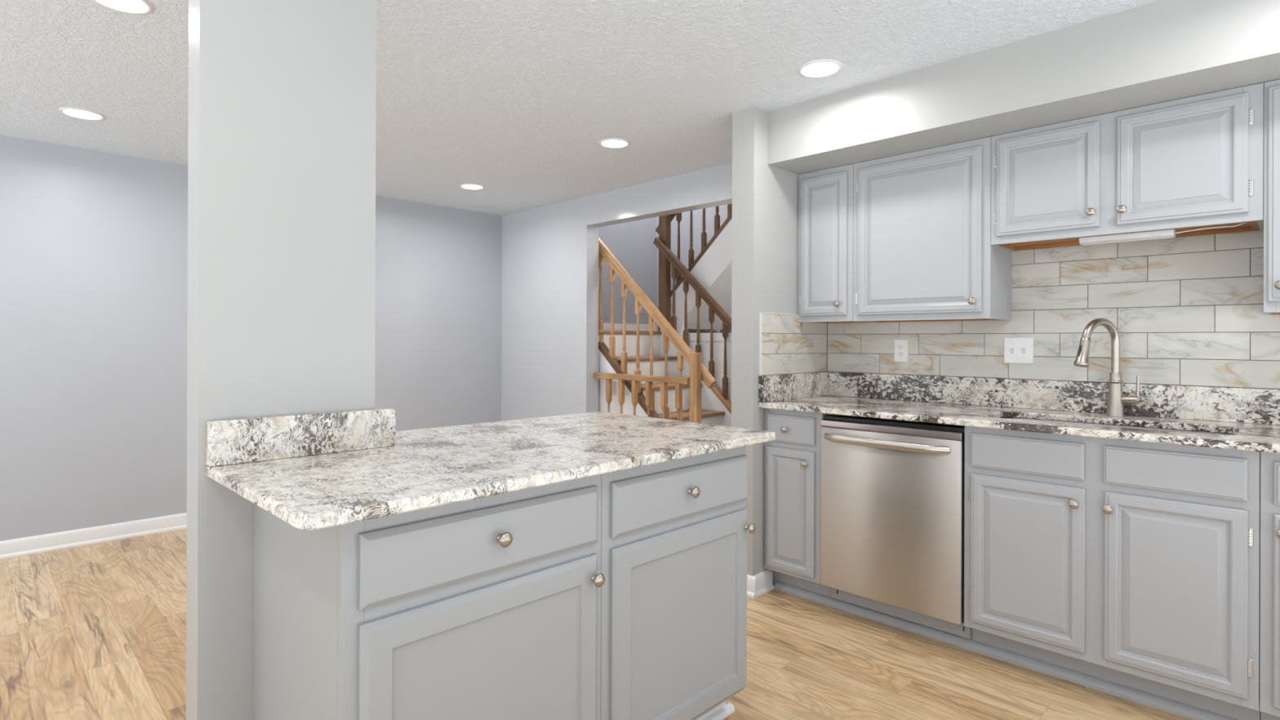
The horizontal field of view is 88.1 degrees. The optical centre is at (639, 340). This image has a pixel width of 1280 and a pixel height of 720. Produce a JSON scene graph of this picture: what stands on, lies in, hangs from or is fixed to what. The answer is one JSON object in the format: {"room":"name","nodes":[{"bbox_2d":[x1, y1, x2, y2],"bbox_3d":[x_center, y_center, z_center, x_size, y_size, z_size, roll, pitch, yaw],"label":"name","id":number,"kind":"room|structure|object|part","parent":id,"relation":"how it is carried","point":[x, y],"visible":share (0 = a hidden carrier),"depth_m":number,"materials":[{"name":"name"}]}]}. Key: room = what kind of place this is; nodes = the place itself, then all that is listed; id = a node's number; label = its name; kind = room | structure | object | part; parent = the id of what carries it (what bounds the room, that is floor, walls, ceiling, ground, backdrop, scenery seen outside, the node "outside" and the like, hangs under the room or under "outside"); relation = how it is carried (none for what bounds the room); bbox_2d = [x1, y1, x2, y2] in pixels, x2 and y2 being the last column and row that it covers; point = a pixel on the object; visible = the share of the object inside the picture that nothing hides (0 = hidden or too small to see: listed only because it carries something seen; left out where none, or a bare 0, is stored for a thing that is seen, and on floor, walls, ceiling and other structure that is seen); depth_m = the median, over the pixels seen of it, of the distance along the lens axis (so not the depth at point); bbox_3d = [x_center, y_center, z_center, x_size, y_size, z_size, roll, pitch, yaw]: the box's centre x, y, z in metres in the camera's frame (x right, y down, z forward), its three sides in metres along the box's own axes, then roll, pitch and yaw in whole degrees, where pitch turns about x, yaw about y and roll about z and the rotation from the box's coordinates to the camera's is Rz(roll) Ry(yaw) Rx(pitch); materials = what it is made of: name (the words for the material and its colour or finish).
{"room":"kitchen","nodes":[
{"label":"kitchen","id":0,"kind":"room"},
{"bbox_2d":[0,135,502,541],"bbox_3d":[-3.142,0.037,4.068,0.100,2.320,5.557,0,0,45],"label":"wall","id":1,"kind":"structure","parent":0,"point":[94,243],"depth_m":4.02,"materials":[{"name":"paint"}]},
{"bbox_2d":[0,512,186,559],"bbox_3d":[-3.146,1.149,3.981,0.022,0.095,5.434,0,0,45],"label":"baseboard","id":2,"kind":"structure","parent":1,"relation":"attached to","point":[18,547],"depth_m":3.89,"materials":[{"name":"white paint"}]},
{"bbox_2d":[186,0,376,719],"bbox_3d":[-0.909,0.043,1.704,0.113,2.320,0.410,0,0,45],"label":"wall pillar","id":3,"kind":"structure","parent":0,"point":[282,93],"depth_m":1.61,"materials":[{"name":"white paint"}]},
{"bbox_2d":[0,0,1159,215],"bbox_3d":[-0.955,-1.157,1.906,6.245,0.080,5.557,0,0,45],"label":"ceiling","id":4,"kind":"structure","parent":0,"point":[516,100],"depth_m":2.76,"materials":[{"name":"white paint"}]},
{"bbox_2d":[58,106,106,119],"bbox_3d":[-2.758,-1.119,3.274,0.180,0.006,0.180,0,0,45],"label":"recessed light","id":5,"kind":"object","parent":4,"relation":"in","point":[77,113],"visible":1,"depth_m":3.26,"materials":[{"name":"white paint"}]},
{"bbox_2d":[62,109,101,119],"bbox_3d":[-2.758,-1.119,3.274,0.147,0.003,0.147,0,0,41],"label":"diffuser","id":6,"kind":"object","parent":5,"relation":"attached to","point":[78,113],"depth_m":3.27,"materials":[{"name":"white plastic"}]},
{"bbox_2d":[92,0,154,14],"bbox_3d":[-1.710,-1.116,2.177,0.180,0.006,0.180,0,0,45],"label":"recessed light","id":7,"kind":"object","parent":4,"relation":"in","point":[129,6],"visible":1,"depth_m":2.21,"materials":[{"name":"white paint"}]},
{"bbox_2d":[459,183,484,189],"bbox_3d":[-1.216,-1.113,4.793,0.180,0.006,0.180,0,0,45],"label":"recessed light","id":8,"kind":"object","parent":4,"relation":"in","point":[468,186],"visible":1,"depth_m":4.78,"materials":[{"name":"white paint"}]},
{"bbox_2d":[462,184,482,189],"bbox_3d":[-1.216,-1.113,4.793,0.147,0.003,0.147,0,0,41],"label":"diffuser","id":9,"kind":"object","parent":8,"relation":"attached to","point":[464,186],"depth_m":4.78,"materials":[{"name":"white plastic"}]},
{"bbox_2d":[598,137,630,148],"bbox_3d":[-0.144,-1.110,3.730,0.180,0.006,0.180,0,0,45],"label":"recessed light","id":10,"kind":"object","parent":4,"relation":"in","point":[613,143],"visible":1,"depth_m":3.72,"materials":[{"name":"white paint"}]},
{"bbox_2d":[601,140,627,147],"bbox_3d":[-0.144,-1.110,3.730,0.147,0.003,0.147,0,0,-4],"label":"diffuser","id":11,"kind":"object","parent":10,"relation":"attached to","point":[607,144],"depth_m":3.74,"materials":[{"name":"white plastic"}]},
{"bbox_2d":[797,59,843,78],"bbox_3d":[0.735,-1.107,2.703,0.180,0.006,0.180,0,0,45],"label":"recessed light","id":12,"kind":"object","parent":4,"relation":"in","point":[818,68],"visible":1,"depth_m":2.69,"materials":[{"name":"white paint"}]},
{"bbox_2d":[801,62,838,76],"bbox_3d":[0.735,-1.107,2.703,0.147,0.003,0.147,0,0,-4],"label":"diffuser","id":13,"kind":"object","parent":12,"relation":"attached to","point":[809,68],"depth_m":2.70,"materials":[{"name":"white plastic"}]},
{"bbox_2d":[0,528,1192,719],"bbox_3d":[-0.333,1.231,2.542,6.245,0.050,7.350,0,0,45],"label":"floor","id":14,"kind":"structure","parent":0,"point":[97,631],"depth_m":2.49,"materials":[{"name":"brown wood"}]},
{"bbox_2d":[252,474,605,719],"bbox_3d":[-0.499,0.761,1.615,0.596,0.888,0.639,0,0,45],"label":"base cabinet","id":15,"kind":"object","parent":14,"relation":"on","point":[487,607],"visible":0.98,"depth_m":1.40,"materials":[{"name":"grey paint"}]},
{"bbox_3d":[-0.312,0.431,1.437,0.019,0.140,0.588,0,0,45],"label":"drawer","id":16,"kind":"part","parent":15,"relation":"part of","materials":[{"name":"grey paint"}]},
{"bbox_3d":[-0.314,0.811,1.437,0.019,0.562,0.588,0,0,45],"label":"door","id":17,"kind":"part","parent":15,"relation":"part of","materials":[{"name":"grey paint"}]},
{"bbox_3d":[-0.292,0.427,1.422,0.031,0.033,0.033,0,0,45],"label":"knob","id":18,"kind":"part","parent":15,"relation":"part of","materials":[{"name":"silver metal"}]},
{"bbox_3d":[-0.103,0.583,1.613,0.031,0.033,0.033,0,0,45],"label":"knob","id":19,"kind":"part","parent":15,"relation":"part of","materials":[{"name":"silver metal"}]},
{"bbox_2d":[593,352,702,422],"bbox_3d":[0.026,0.644,4.818,1.026,1.127,0.076,0,0,45],"label":"guard railing","id":20,"kind":"object","parent":14,"relation":"on","point":[695,358],"visible":0.41,"depth_m":4.64,"materials":[{"name":"brown wood"}]},
{"bbox_3d":[-0.007,0.272,4.829,0.962,0.043,0.042,0,0,45],"label":"handrail","id":21,"kind":"part","parent":20,"relation":"part of","materials":[{"name":"brown wood"}]},
{"bbox_3d":[0.376,0.645,4.486,0.063,1.127,0.056,0,0,45],"label":"newel post","id":22,"kind":"part","parent":20,"relation":"part of","materials":[{"name":"brown wood"}]},
{"bbox_2d":[598,211,732,426],"bbox_3d":[0.522,-0.400,5.529,2.643,3.219,1.669,0,0,45],"label":"staircase","id":23,"kind":"structure","parent":14,"relation":"on","point":[712,268],"depth_m":5.42,"materials":[{"name":"white paint"}]},
{"bbox_3d":[0.098,0.577,4.845,1.421,1.261,0.052,0,0,45],"label":"panel","id":24,"kind":"part","parent":23,"relation":"part of","materials":[{"name":"white paint"}]},
{"bbox_2d":[598,236,716,421],"bbox_3d":[0.042,-0.060,4.902,1.311,1.666,0.052,0,0,45],"label":"stair railing","id":25,"kind":"object","parent":23,"relation":"on","point":[669,333],"visible":0.8,"depth_m":4.95,"materials":[{"name":"brown wood"}]},
{"bbox_2d":[653,236,731,399],"bbox_3d":[0.662,0.039,5.296,1.515,1.888,0.050,0,0,45],"label":"stair railing","id":26,"kind":"object","parent":23,"relation":"on","point":[676,264],"visible":0.57,"depth_m":5.46,"materials":[{"name":"brown wood"}]},
{"bbox_3d":[0.662,-0.206,5.296,1.515,1.398,0.050,0,0,45],"label":"handrail","id":27,"kind":"part","parent":26,"relation":"part of","materials":[{"name":"brown wood"}]},
{"bbox_2d":[654,203,732,331],"bbox_3d":[0.751,-1.331,5.349,1.762,2.501,0.126,0,0,45],"label":"stair railing","id":28,"kind":"object","parent":23,"relation":"on","point":[664,228],"visible":0.2,"depth_m":5.79,"materials":[{"name":"brown wood"}]},
{"bbox_3d":[0.218,-0.746,5.830,0.090,1.329,0.062,0,0,45],"label":"newel post","id":29,"kind":"part","parent":28,"relation":"part of","materials":[{"name":"brown wood"}]},
{"bbox_3d":[0.778,-1.766,5.374,1.762,1.631,0.055,0,0,45],"label":"handrail","id":30,"kind":"part","parent":28,"relation":"part of","materials":[{"name":"brown wood"}]},
{"bbox_3d":[0.711,0.546,5.248,1.455,1.328,0.060,0,0,45],"label":"panel","id":31,"kind":"part","parent":23,"relation":"part of","materials":[{"name":"white paint"}]},
{"bbox_3d":[0.858,-1.011,5.292,1.835,1.899,0.052,0,0,45],"label":"panel","id":32,"kind":"part","parent":23,"relation":"part of","materials":[{"name":"white paint"}]},
{"bbox_3d":[1.164,-0.875,5.477,1.660,1.549,0.640,0,0,45],"label":"soffit panel","id":33,"kind":"part","parent":23,"relation":"part of","materials":[{"name":"white paint"}]},
{"bbox_2d":[600,445,755,719],"bbox_3d":[-0.057,0.763,2.062,0.596,0.888,0.616,0,0,45],"label":"base cabinet","id":34,"kind":"object","parent":14,"relation":"on","point":[673,533],"visible":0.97,"depth_m":1.85,"materials":[{"name":"grey paint"}]},
{"bbox_2d":[205,411,775,529],"bbox_3d":[-0.360,0.304,1.913,0.888,0.026,1.450,0,0,45],"label":"countertop","id":35,"kind":"structure","parent":34,"relation":"on","point":[431,467],"depth_m":1.56,"materials":[{"name":"stone"}]},
{"bbox_2d":[206,408,395,466],"bbox_3d":[-0.837,0.238,1.675,0.029,0.103,0.441,0,0,45],"label":"backsplash slab","id":36,"kind":"structure","parent":35,"relation":"on","point":[244,440],"depth_m":1.64,"materials":[{"name":"stone"}]},
{"bbox_3d":[0.133,0.812,1.888,0.019,0.562,0.581,0,0,45],"label":"door","id":37,"kind":"part","parent":34,"relation":"part of","materials":[{"name":"grey paint"}]},
{"bbox_3d":[0.135,0.433,1.888,0.019,0.140,0.581,0,0,45],"label":"drawer","id":38,"kind":"part","parent":34,"relation":"part of","materials":[{"name":"grey paint"}]},
{"bbox_3d":[0.153,0.428,1.871,0.031,0.033,0.033,0,0,45],"label":"knob","id":39,"kind":"part","parent":34,"relation":"part of","materials":[{"name":"silver metal"}]},
{"bbox_3d":[0.344,0.585,2.065,0.031,0.033,0.033,0,0,45],"label":"knob","id":40,"kind":"part","parent":34,"relation":"part of","materials":[{"name":"silver metal"}]},
{"bbox_2d":[702,702,734,719],"bbox_3d":[-0.147,1.196,1.711,0.022,0.021,1.274,0,0,45],"label":"trim","id":41,"kind":"structure","parent":14,"relation":"on","point":[727,709],"depth_m":2.12,"materials":[{"name":"white paint"}]},
{"bbox_2d":[764,408,833,597],"bbox_3d":[0.900,0.767,3.278,0.308,0.888,0.640,0,0,45],"label":"base cabinet","id":42,"kind":"object","parent":14,"relation":"on","point":[793,460],"visible":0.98,"depth_m":3.07,"materials":[{"name":"grey paint"}]},
{"bbox_3d":[0.671,0.415,3.076,0.030,0.030,0.029,0,0,45],"label":"knob","id":43,"kind":"part","parent":42,"relation":"part of","materials":[{"name":"silver metal"}]},
{"bbox_3d":[0.696,0.791,3.083,0.255,0.573,0.020,0,0,45],"label":"door","id":44,"kind":"part","parent":42,"relation":"part of","materials":[{"name":"grey paint"}]},
{"bbox_3d":[0.699,0.414,3.082,0.252,0.126,0.019,0,0,45],"label":"drawer","id":45,"kind":"part","parent":42,"relation":"part of","materials":[{"name":"grey paint"}]},
{"bbox_3d":[0.744,0.561,3.003,0.030,0.030,0.029,0,0,45],"label":"knob","id":46,"kind":"part","parent":42,"relation":"part of","materials":[{"name":"silver metal"}]},
{"bbox_2d":[820,414,972,639],"bbox_3d":[1.204,0.775,2.935,0.602,0.872,0.644,0,0,45],"label":"dishwasher","id":47,"kind":"object","parent":14,"relation":"on","point":[892,491],"visible":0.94,"depth_m":2.72,"materials":[{"name":"silver metal"}]},
{"bbox_3d":[0.995,0.425,2.734,0.537,0.034,0.060,0,0,45],"label":"handle","id":48,"kind":"part","parent":47,"relation":"part of","materials":[{"name":"metal"}]},
{"bbox_3d":[1.030,0.368,2.758,0.596,0.030,0.035,0,0,45],"label":"control panel","id":49,"kind":"part","parent":47,"relation":"part of","materials":[{"name":"metal"}]},
{"bbox_3d":[1.092,1.141,2.822,0.596,0.072,0.012,0,0,45],"label":"kick panel","id":50,"kind":"part","parent":47,"relation":"part of","materials":[{"name":"grey paint"}]},
{"bbox_2d":[964,426,1260,719],"bbox_3d":[1.735,0.769,2.450,0.830,0.888,0.640,0,0,45],"label":"base cabinet","id":51,"kind":"object","parent":14,"relation":"on","point":[1134,564],"visible":0.98,"depth_m":2.19,"materials":[{"name":"grey paint"}]},
{"bbox_2d":[758,395,1279,453],"bbox_3d":[1.566,0.311,2.620,2.182,0.026,0.644,0,0,45],"label":"countertop","id":52,"kind":"structure","parent":51,"relation":"on","point":[1260,437],"depth_m":2.50,"materials":[{"name":"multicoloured stone"}]},
{"bbox_2d":[1073,318,1139,417],"bbox_3d":[1.812,0.105,2.595,0.268,0.387,0.098,0,0,-7],"label":"faucet","id":53,"kind":"object","parent":52,"relation":"on","point":[1116,399],"visible":1,"depth_m":2.60,"materials":[{"name":"silver metal"}]},
{"bbox_3d":[1.807,0.030,2.595,0.195,0.236,0.029,0,0,-20],"label":"spout","id":54,"kind":"part","parent":53,"relation":"part of","materials":[{"name":"silver metal"}]},
{"bbox_3d":[1.935,0.184,2.573,0.013,0.099,0.013,0,0,45],"label":"lever","id":55,"kind":"part","parent":53,"relation":"part of","materials":[{"name":"silver metal"}]},
{"bbox_2d":[1003,417,1232,435],"bbox_3d":[1.707,0.425,2.439,0.773,0.199,0.336,0,0,45],"label":"sink","id":56,"kind":"object","parent":52,"relation":"in","point":[1024,419],"visible":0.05,"depth_m":2.52,"materials":[{"name":"metal"}]},
{"bbox_3d":[1.392,0.416,2.396,0.366,0.126,0.019,0,0,45],"label":"drawer","id":57,"kind":"part","parent":51,"relation":"part of","materials":[{"name":"grey paint"}]},
{"bbox_3d":[1.391,0.789,2.394,0.369,0.564,0.020,0,0,45],"label":"door","id":58,"kind":"part","parent":51,"relation":"part of","materials":[{"name":"grey paint"}]},
{"bbox_3d":[1.487,0.561,2.267,0.030,0.030,0.029,0,0,45],"label":"knob","id":59,"kind":"part","parent":51,"relation":"part of","materials":[{"name":"silver metal"}]},
{"bbox_3d":[1.555,0.561,2.200,0.030,0.030,0.029,0,0,45],"label":"knob","id":60,"kind":"part","parent":51,"relation":"part of","materials":[{"name":"silver metal"}]},
{"bbox_3d":[1.687,0.417,2.103,0.357,0.126,0.019,0,0,45],"label":"drawer","id":61,"kind":"part","parent":51,"relation":"part of","materials":[{"name":"grey paint"}]},
{"bbox_3d":[1.688,0.790,2.101,0.356,0.564,0.020,0,0,45],"label":"door","id":62,"kind":"part","parent":51,"relation":"part of","materials":[{"name":"grey paint"}]},
{"bbox_2d":[1259,452,1279,719],"bbox_3d":[2.185,0.771,2.005,0.433,0.888,0.640,0,0,45],"label":"base cabinet","id":63,"kind":"object","parent":14,"relation":"on","point":[1269,612],"visible":0.94,"depth_m":1.95,"materials":[{"name":"grey paint"}]},
{"bbox_3d":[1.988,0.418,1.805,0.375,0.126,0.019,0,0,45],"label":"drawer","id":64,"kind":"part","parent":63,"relation":"part of","materials":[{"name":"grey paint"}]},
{"bbox_3d":[1.986,0.791,1.804,0.374,0.564,0.020,0,0,45],"label":"door","id":65,"kind":"part","parent":63,"relation":"part of","materials":[{"name":"grey paint"}]},
{"bbox_3d":[1.852,0.558,1.905,0.030,0.030,0.029,0,0,45],"label":"knob","id":66,"kind":"part","parent":63,"relation":"part of","materials":[{"name":"silver metal"}]},
{"bbox_2d":[501,162,732,421],"bbox_3d":[-0.095,0.048,4.874,3.094,2.320,0.123,0,0,45],"label":"wall","id":67,"kind":"structure","parent":0,"point":[549,354],"depth_m":5.30,"materials":[{"name":"paint"}]},
{"bbox_2d":[598,217,656,394],"bbox_3d":[-0.453,-0.743,6.495,0.100,3.900,1.673,0,0,45],"label":"wall","id":68,"kind":"structure","parent":0,"point":[631,242],"depth_m":6.79,"materials":[{"name":"paint"}]},
{"bbox_2d":[603,323,657,331],"bbox_3d":[-0.414,-0.126,6.455,0.014,0.084,1.673,0,0,45],"label":"trim","id":69,"kind":"structure","parent":68,"relation":"attached to","point":[606,326],"depth_m":6.74,"materials":[{"name":"white paint"}]},
{"bbox_2d":[655,204,731,355],"bbox_3d":[1.466,-0.736,5.843,3.745,3.900,0.100,0,0,45],"label":"wall","id":70,"kind":"structure","parent":0,"point":[697,215],"depth_m":6.74,"materials":[{"name":"paint"}]},
{"bbox_2d":[688,341,731,401],"bbox_3d":[1.192,0.610,4.878,2.570,1.204,0.055,0,0,45],"label":"wall","id":71,"kind":"structure","parent":0,"point":[718,346],"depth_m":5.39,"materials":[{"name":"white paint"}]},
{"bbox_2d":[677,333,731,341],"bbox_3d":[1.190,-0.026,4.874,2.570,0.067,0.068,0,0,45],"label":"trim","id":72,"kind":"structure","parent":71,"relation":"on","point":[692,336],"depth_m":5.46,"materials":[{"name":"white paint"}]},
{"bbox_2d":[731,106,810,585],"bbox_3d":[0.792,0.050,3.480,0.128,2.320,0.855,0,0,45],"label":"wall partition","id":73,"kind":"structure","parent":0,"point":[765,248],"depth_m":3.19,"materials":[{"name":"white paint"}]},
{"bbox_2d":[746,574,756,598],"bbox_3d":[0.487,1.162,3.160,0.150,0.095,0.022,0,0,45],"label":"baseboard","id":74,"kind":"structure","parent":73,"relation":"attached to","point":[751,580],"depth_m":3.12,"materials":[{"name":"white paint"}]},
{"bbox_2d":[752,568,773,596],"bbox_3d":[0.593,1.162,3.176,0.022,0.095,0.148,0,0,45],"label":"baseboard","id":75,"kind":"structure","parent":73,"relation":"attached to","point":[764,579],"depth_m":3.18,"materials":[{"name":"white paint"}]},
{"bbox_2d":[758,371,827,402],"bbox_3d":[0.792,0.233,3.370,0.024,0.127,0.618,0,0,45],"label":"backsplash slab","id":76,"kind":"structure","parent":73,"relation":"attached to","point":[772,388],"depth_m":3.33,"materials":[{"name":"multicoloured stone"}]},
{"bbox_2d":[759,312,826,375],"bbox_3d":[0.795,0.018,3.385,0.009,0.302,0.625,0,0,45],"label":"wall tile","id":77,"kind":"structure","parent":73,"relation":"attached to","point":[787,345],"depth_m":3.35,"materials":[{"name":"tile"}]},
{"bbox_3d":[0.693,0.017,3.282,0.009,0.302,0.334,0,0,45],"label":"edge trim","id":78,"kind":"part","parent":77,"relation":"part of","materials":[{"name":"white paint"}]},
{"bbox_2d":[773,581,1237,719],"bbox_3d":[1.432,1.197,2.472,2.161,0.031,0.030,0,0,45],"label":"toe kick","id":79,"kind":"structure","parent":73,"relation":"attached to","point":[1190,712],"depth_m":2.48,"materials":[{"name":"grey paint"}]},
{"bbox_2d":[768,0,1279,174],"bbox_3d":[1.860,-0.979,2.387,2.923,0.255,0.570,0,0,45],"label":"soffit","id":80,"kind":"structure","parent":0,"point":[1161,51],"depth_m":2.41,"materials":[{"name":"white paint"}]},
{"bbox_2d":[826,323,1273,499],"bbox_3d":[2.116,0.055,2.650,2.923,2.320,0.170,0,0,45],"label":"wall","id":81,"kind":"structure","parent":0,"point":[827,323],"depth_m":2.54,"materials":[{"name":"grey paint"}]},
{"bbox_2d":[797,164,869,323],"bbox_3d":[1.004,-0.473,3.384,0.302,0.760,0.333,0,0,45],"label":"upper cabinet","id":82,"kind":"object","parent":81,"relation":"attached to","point":[825,197],"visible":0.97,"depth_m":3.28,"materials":[{"name":"grey paint"}]},
{"bbox_3d":[0.911,-0.473,3.296,0.254,0.699,0.020,0,0,45],"label":"door","id":83,"kind":"part","parent":82,"relation":"part of","materials":[{"name":"grey paint"}]},
{"bbox_3d":[0.956,-0.179,3.216,0.030,0.030,0.029,0,0,45],"label":"knob","id":84,"kind":"part","parent":82,"relation":"part of","materials":[{"name":"silver metal"}]},
{"bbox_3d":[1.024,-0.105,3.405,0.270,0.024,0.258,0,0,45],"label":"panel","id":85,"kind":"part","parent":82,"relation":"part of","materials":[{"name":"brown wood"}]},
{"bbox_2d":[853,136,1011,322],"bbox_3d":[1.329,-0.472,3.062,0.612,0.760,0.333,0,0,45],"label":"upper cabinet","id":86,"kind":"object","parent":81,"relation":"attached to","point":[923,251],"visible":1,"depth_m":2.93,"materials":[{"name":"grey paint"}]},
{"bbox_3d":[1.349,-0.104,3.083,0.580,0.024,0.258,0,0,45],"label":"panel","id":87,"kind":"part","parent":86,"relation":"part of","materials":[{"name":"brown wood"}]},
{"bbox_3d":[1.395,-0.166,2.781,0.030,0.030,0.029,0,0,45],"label":"knob","id":88,"kind":"part","parent":86,"relation":"part of","materials":[{"name":"silver metal"}]},
{"bbox_2d":[824,371,1279,425],"bbox_3d":[1.784,0.236,2.840,2.182,0.127,0.024,0,0,45],"label":"backsplash slab","id":89,"kind":"structure","parent":81,"relation":"attached to","point":[1226,404],"depth_m":2.80,"materials":[{"name":"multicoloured stone"}]},
{"bbox_2d":[826,230,1279,389],"bbox_3d":[1.795,-0.184,2.843,2.173,0.713,0.009,0,0,45],"label":"wall tile","id":90,"kind":"structure","parent":81,"relation":"attached to","point":[1183,310],"depth_m":2.68,"materials":[{"name":"tile"}]},
{"bbox_2d":[893,338,908,362],"bbox_3d":[1.306,0.051,3.314,0.070,0.115,0.008,0,0,45],"label":"outlet","id":91,"kind":"object","parent":90,"relation":"attached to","point":[900,345],"visible":1,"depth_m":3.31,"materials":[{"name":"white plastic"}]},
{"bbox_2d":[897,343,903,349],"bbox_3d":[1.304,0.032,3.312,0.034,0.028,0.002,0,0,45],"label":"socket","id":92,"kind":"object","parent":91,"relation":"attached to","point":[900,346],"depth_m":3.31,"materials":[{"name":"white plastic"}]},
{"bbox_2d":[897,351,903,357],"bbox_3d":[1.304,0.070,3.312,0.034,0.028,0.002,0,0,45],"label":"socket","id":93,"kind":"object","parent":91,"relation":"attached to","point":[900,354],"depth_m":3.31,"materials":[{"name":"white plastic"}]},
{"bbox_2d":[1004,337,1033,364],"bbox_3d":[1.678,0.044,2.939,0.117,0.117,0.017,0,0,45],"label":"light switch","id":94,"kind":"object","parent":90,"relation":"attached to","point":[1016,349],"visible":1,"depth_m":2.94,"materials":[{"name":"white plastic"}]},
{"bbox_2d":[991,82,1264,251],"bbox_3d":[1.842,-0.624,2.554,0.828,0.452,0.333,0,0,45],"label":"upper cabinet","id":95,"kind":"object","parent":81,"relation":"attached to","point":[1193,162],"visible":1,"depth_m":2.42,"materials":[{"name":"grey paint"}]},
{"bbox_3d":[1.601,-0.628,2.613,0.355,0.398,0.020,0,0,45],"label":"door","id":96,"kind":"part","parent":95,"relation":"part of","materials":[{"name":"grey paint"}]},
{"bbox_3d":[1.693,-0.483,2.487,0.030,0.030,0.029,0,0,45],"label":"knob","id":97,"kind":"part","parent":95,"relation":"part of","materials":[{"name":"silver metal"}]},
{"bbox_3d":[1.761,-0.480,2.420,0.030,0.030,0.029,0,0,45],"label":"knob","id":98,"kind":"part","parent":95,"relation":"part of","materials":[{"name":"silver metal"}]},
{"bbox_3d":[1.863,-0.410,2.576,0.796,0.024,0.258,0,0,45],"label":"panel","id":99,"kind":"part","parent":95,"relation":"part of","materials":[{"name":"brown wood"}]},
{"bbox_2d":[1079,222,1248,245],"bbox_3d":[1.893,-0.392,2.414,0.485,0.042,0.075,0,0,40],"label":"light","id":100,"kind":"object","parent":95,"relation":"attached to","point":[1169,233],"visible":0.98,"depth_m":2.44,"materials":[{"name":"white plastic"}]},
{"bbox_2d":[1081,236,1173,245],"bbox_3d":[1.820,-0.372,2.478,0.275,0.002,0.032,0,0,45],"label":"diffuser","id":101,"kind":"object","parent":100,"relation":"attached to","point":[1104,240],"depth_m":2.48,"materials":[{"name":"white plastic"}]},
{"bbox_3d":[2.016,-0.399,2.334,0.197,0.027,0.012,0,0,33],"label":"cord","id":102,"kind":"part","parent":100,"relation":"part of","materials":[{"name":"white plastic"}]},
{"bbox_3d":[1.893,-0.626,2.323,0.360,0.400,0.020,0,0,45],"label":"door","id":103,"kind":"part","parent":95,"relation":"part of","materials":[{"name":"grey paint"}]},
{"bbox_2d":[1263,79,1279,315],"bbox_3d":[2.291,-0.470,2.109,0.435,0.758,0.333,0,0,45],"label":"upper cabinet","id":104,"kind":"object","parent":81,"relation":"attached to","point":[1272,89],"visible":1,"depth_m":2.15,"materials":[{"name":"grey paint"}]},
{"bbox_3d":[2.311,-0.103,2.131,0.404,0.024,0.258,0,0,45],"label":"panel","id":105,"kind":"part","parent":104,"relation":"part of","materials":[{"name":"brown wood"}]},
{"bbox_3d":[2.058,-0.178,2.125,0.030,0.030,0.029,0,0,45],"label":"knob","id":106,"kind":"part","parent":104,"relation":"part of","materials":[{"name":"silver metal"}]}
]}

